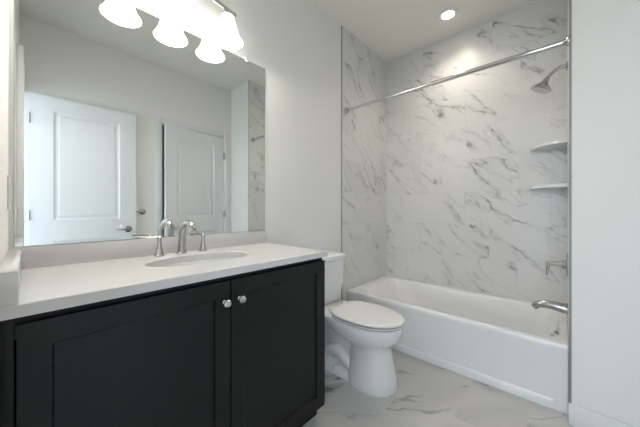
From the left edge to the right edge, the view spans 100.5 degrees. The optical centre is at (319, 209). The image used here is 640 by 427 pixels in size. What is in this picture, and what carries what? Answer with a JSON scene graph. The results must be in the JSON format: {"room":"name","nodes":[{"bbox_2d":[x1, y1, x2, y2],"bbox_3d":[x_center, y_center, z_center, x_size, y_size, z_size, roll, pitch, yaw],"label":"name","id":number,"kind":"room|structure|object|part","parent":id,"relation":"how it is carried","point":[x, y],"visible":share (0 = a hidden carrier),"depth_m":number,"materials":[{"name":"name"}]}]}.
{"room":"bathroom","nodes":[
{"label":"bathroom","id":0,"kind":"room"},
{"bbox_2d":[0,0,7,265],"bbox_3d":[-0.445,-0.276,0.263,1.962,2.800,0.117,0,0,42],"label":"wall","id":1,"kind":"structure","parent":0,"point":[3,3],"depth_m":0.77,"materials":[{"name":"white paint"}]},
{"bbox_2d":[7,175,11,209],"bbox_3d":[-1.089,-0.059,0.934,0.070,0.119,0.009,0,0,42],"label":"light switch","id":2,"kind":"object","parent":1,"relation":"attached to","point":[9,185],"visible":1,"depth_m":0.91,"materials":[{"name":"white plastic"}]},
{"bbox_2d":[8,0,340,298],"bbox_3d":[-0.225,-0.276,2.037,0.100,2.800,3.010,0,0,42],"label":"wall","id":3,"kind":"structure","parent":0,"point":[297,44],"depth_m":1.99,"materials":[{"name":"white paint"}]},
{"bbox_2d":[9,230,266,269],"bbox_3d":[-0.743,0.178,1.377,0.020,0.081,1.129,0,0,42],"label":"backsplash","id":4,"kind":"structure","parent":3,"relation":"attached to","point":[62,254],"depth_m":1.19,"materials":[{"name":"white stone"}]},
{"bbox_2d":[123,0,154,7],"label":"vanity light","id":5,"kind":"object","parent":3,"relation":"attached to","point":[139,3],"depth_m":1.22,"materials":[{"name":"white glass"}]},
{"bbox_3d":[-0.814,-1.012,1.156,0.166,0.141,0.166,0,0,42],"label":"lamp shade","id":6,"kind":"part","parent":5,"relation":"part of","materials":[{"name":"white glass"}]},
{"bbox_2d":[14,0,264,246],"bbox_3d":[-0.746,-0.415,1.383,0.008,1.104,1.111,0,0,42],"label":"wall mirror","id":7,"kind":"object","parent":3,"relation":"attached to","point":[129,123],"visible":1,"depth_m":1.22,"materials":[{"name":"clear glass"}]},
{"bbox_2d":[167,0,203,30],"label":"vanity light","id":8,"kind":"object","parent":3,"relation":"attached to","point":[183,14],"depth_m":1.35,"materials":[{"name":"white glass"}]},
{"bbox_3d":[-0.665,-1.022,1.320,0.166,0.159,0.166,0,0,42],"label":"lamp shade","id":9,"kind":"part","parent":8,"relation":"part of","materials":[{"name":"white glass"}]},
{"bbox_2d":[212,0,242,49],"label":"vanity light","id":10,"kind":"object","parent":3,"relation":"attached to","point":[226,36],"depth_m":1.48,"materials":[{"name":"white glass"}]},
{"bbox_3d":[-0.515,-1.012,1.484,0.166,0.140,0.166,0,0,42],"label":"lamp shade","id":11,"kind":"part","parent":10,"relation":"part of","materials":[{"name":"white glass"}]},
{"bbox_2d":[342,26,385,300],"bbox_3d":[0.474,-0.276,2.723,0.010,2.800,0.820,0,0,42],"label":"tiled wall","id":12,"kind":"structure","parent":3,"relation":"attached to","point":[363,70],"depth_m":2.66,"materials":[{"name":"stone"}]},
{"bbox_2d":[341,26,341,298],"bbox_3d":[0.197,-0.276,2.418,0.011,2.800,0.002,0,0,42],"label":"trim","id":13,"kind":"structure","parent":12,"relation":"attached to","point":[341,26],"depth_m":2.42,"materials":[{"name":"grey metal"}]},
{"bbox_2d":[311,0,536,61],"bbox_3d":[0.792,-1.716,1.111,2.850,0.080,3.010,0,0,42],"label":"ceiling","id":14,"kind":"structure","parent":0,"point":[392,29],"depth_m":2.33,"materials":[{"name":"white paint"}]},
{"bbox_2d":[437,7,458,22],"bbox_3d":[1.100,-1.670,2.286,0.176,0.010,0.176,0,0,42],"label":"recessed light","id":15,"kind":"object","parent":14,"relation":"in","point":[449,14],"visible":1,"depth_m":2.28,"materials":[{"name":"white"}]},
{"bbox_2d":[302,349,573,426],"bbox_3d":[0.792,1.164,1.111,2.850,0.080,3.010,0,0,42],"label":"floor","id":16,"kind":"structure","parent":0,"point":[427,394],"depth_m":1.53,"materials":[{"name":"tile"}]},
{"bbox_2d":[0,258,324,426],"bbox_3d":[-0.539,0.688,1.183,0.578,0.872,1.116,0,0,42],"label":"vanity cabinet","id":17,"kind":"object","parent":16,"relation":"on","point":[247,349],"visible":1,"depth_m":0.89,"materials":[{"name":"black paint"}]},
{"bbox_3d":[-0.531,0.653,0.825,0.020,0.769,0.538,0,0,42],"label":"door","id":18,"kind":"part","parent":17,"relation":"part of","materials":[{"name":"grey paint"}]},
{"bbox_2d":[0,230,327,320],"bbox_3d":[-0.545,0.194,1.197,0.556,0.111,1.129,0,0,42],"label":"countertop","id":19,"kind":"structure","parent":17,"relation":"on","point":[33,279],"depth_m":1.00,"materials":[{"name":"white stone"}]},
{"bbox_2d":[138,220,207,256],"bbox_3d":[-0.715,0.133,1.337,0.257,0.172,0.232,0,0,-4],"label":"faucet","id":20,"kind":"object","parent":19,"relation":"on","point":[192,228],"visible":1,"depth_m":1.31,"materials":[{"name":"silver metal"}]},
{"bbox_3d":[-0.794,0.128,1.241,0.094,0.016,0.010,0,0,-34],"label":"lever","id":21,"kind":"part","parent":20,"relation":"part of","materials":[{"name":"silver metal"}]},
{"bbox_3d":[-0.762,0.172,1.262,0.046,0.094,0.046,0,0,42],"label":"handle","id":22,"kind":"part","parent":20,"relation":"part of","materials":[{"name":"silver metal"}]},
{"bbox_3d":[-0.649,0.133,1.294,0.176,0.172,0.052,0,0,42],"label":"spout","id":23,"kind":"part","parent":20,"relation":"part of","materials":[{"name":"silver metal"}]},
{"bbox_3d":[-0.623,0.172,1.415,0.046,0.094,0.046,0,0,42],"label":"handle","id":24,"kind":"part","parent":20,"relation":"part of","materials":[{"name":"silver metal"}]},
{"bbox_2d":[159,257,239,266],"bbox_3d":[-0.534,0.331,1.210,0.304,0.162,0.491,0,0,42],"label":"sink","id":25,"kind":"object","parent":19,"relation":"in","point":[212,260],"visible":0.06,"depth_m":1.33,"materials":[{"name":"white ceramic"}]},
{"bbox_3d":[-0.347,0.346,0.988,0.032,0.029,0.029,0,0,42],"label":"knob","id":26,"kind":"part","parent":17,"relation":"part of","materials":[{"name":"silver metal"}]},
{"bbox_3d":[-0.305,0.346,1.034,0.032,0.029,0.029,0,0,42],"label":"knob","id":27,"kind":"part","parent":17,"relation":"part of","materials":[{"name":"silver metal"}]},
{"bbox_3d":[-0.164,0.653,1.228,0.020,0.769,0.542,0,0,42],"label":"door","id":28,"kind":"part","parent":17,"relation":"part of","materials":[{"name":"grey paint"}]},
{"bbox_2d":[322,251,404,396],"bbox_3d":[0.220,0.734,1.861,0.759,0.781,0.406,0,0,42],"label":"toilet","id":29,"kind":"object","parent":16,"relation":"on","point":[360,336],"visible":0.89,"depth_m":1.69,"materials":[{"name":"white ceramic"}]},
{"bbox_3d":[0.013,0.362,2.050,0.198,0.038,0.406,0,0,42],"label":"tank lid","id":30,"kind":"part","parent":29,"relation":"part of","materials":[{"name":"white ceramic"}]},
{"bbox_3d":[0.009,0.549,2.053,0.181,0.334,0.388,0,0,42],"label":"tank","id":31,"kind":"part","parent":29,"relation":"part of","materials":[{"name":"white ceramic"}]},
{"bbox_3d":[0.320,0.710,1.770,0.479,0.009,0.360,0,0,42],"label":"seat","id":32,"kind":"part","parent":29,"relation":"part of","materials":[{"name":"white plastic"}]},
{"bbox_3d":[0.321,0.687,1.770,0.488,0.018,0.368,0,0,42],"label":"lid","id":33,"kind":"part","parent":29,"relation":"part of","materials":[{"name":"white plastic"}]},
{"bbox_2d":[348,276,568,413],"bbox_3d":[1.057,0.934,2.238,1.502,0.379,0.749,0,0,42],"label":"bathtub","id":34,"kind":"object","parent":16,"relation":"on","point":[512,346],"visible":0.87,"depth_m":1.88,"materials":[{"name":"white ceramic"}]},
{"bbox_2d":[572,0,639,426],"bbox_3d":[1.763,-0.276,1.556,0.436,2.800,0.830,0,0,42],"label":"wall","id":35,"kind":"structure","parent":0,"point":[605,33],"depth_m":1.31,"materials":[{"name":"white paint"}]},
{"bbox_2d":[567,0,568,342],"bbox_3d":[1.595,-0.276,1.703,0.010,2.800,0.820,0,0,42],"label":"tiled wall","id":36,"kind":"structure","parent":35,"relation":"attached to","point":[567,0],"depth_m":1.60,"materials":[{"name":"stone"}]},
{"bbox_2d":[345,36,568,112],"bbox_3d":[0.801,-0.922,1.956,1.505,0.052,0.052,0,0,42],"label":"curtain rod","id":37,"kind":"object","parent":36,"relation":"attached to","point":[565,42],"visible":0.98,"depth_m":1.73,"materials":[{"name":"silver metal"}]},
{"bbox_2d":[530,61,567,92],"bbox_3d":[1.545,-0.884,1.799,0.192,0.174,0.122,0,0,42],"label":"shower fixture","id":38,"kind":"object","parent":36,"relation":"attached to","point":[543,86],"visible":1,"depth_m":1.79,"materials":[{"name":"silver metal"}]},
{"bbox_3d":[1.573,-0.918,1.773,0.116,0.077,0.023,0,0,42],"label":"shower arm","id":39,"kind":"part","parent":38,"relation":"part of","materials":[{"name":"silver metal"}]},
{"bbox_2d":[530,139,567,151],"bbox_3d":[1.710,-0.484,2.002,0.222,0.023,0.222,0,0,42],"label":"corner shelf","id":40,"kind":"object","parent":36,"relation":"attached to","point":[562,143],"visible":0.95,"depth_m":1.98,"materials":[{"name":"white plastic"}]},
{"bbox_2d":[530,183,567,189],"bbox_3d":[1.710,-0.174,2.002,0.222,0.023,0.222,0,0,42],"label":"corner shelf","id":41,"kind":"object","parent":36,"relation":"attached to","point":[563,185],"visible":0.98,"depth_m":1.94,"materials":[{"name":"white plastic"}]},
{"bbox_2d":[531,300,567,315],"bbox_3d":[1.548,0.648,1.796,0.193,0.078,0.078,0,0,42],"label":"tub spout","id":42,"kind":"object","parent":36,"relation":"attached to","point":[557,306],"visible":0.98,"depth_m":1.77,"materials":[{"name":"silver metal"}]},
{"bbox_2d":[545,253,567,276],"bbox_3d":[1.574,0.360,1.772,0.113,0.159,0.156,0,0,42],"label":"shower valve","id":43,"kind":"object","parent":36,"relation":"attached to","point":[563,264],"visible":0.98,"depth_m":1.75,"materials":[{"name":"silver metal"}]},
{"bbox_3d":[1.564,0.389,1.781,0.086,0.102,0.042,0,0,42],"label":"lever","id":44,"kind":"part","parent":43,"relation":"part of","materials":[{"name":"silver metal"}]},
{"bbox_3d":[1.605,0.359,1.744,0.030,0.156,0.156,0,0,42],"label":"valve plate","id":45,"kind":"part","parent":43,"relation":"part of","materials":[{"name":"silver metal"}]},
{"bbox_2d":[569,0,571,402],"bbox_3d":[1.318,-0.276,1.400,0.010,2.800,0.002,0,0,42],"label":"trim","id":46,"kind":"structure","parent":36,"relation":"attached to","point":[570,1],"depth_m":1.40,"materials":[{"name":"grey metal"}]},
{"bbox_2d":[568,403,636,426],"bbox_3d":[1.474,1.069,1.248,0.450,0.110,0.016,0,0,42],"label":"baseboard","id":47,"kind":"structure","parent":35,"relation":"attached to","point":[578,416],"depth_m":1.34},
{"bbox_3d":[1.519,-0.276,2.408,1.980,2.800,0.100,0,0,42],"label":"wall","id":48,"kind":"structure","parent":0,"visible":0},
{"bbox_2d":[386,0,566,303],"bbox_3d":[1.310,-0.276,2.523,1.516,2.800,0.010,0,0,42],"label":"tiled wall","id":49,"kind":"structure","parent":48,"relation":"attached to","point":[462,210],"depth_m":2.38,"materials":[{"name":"stone"}]}
]}

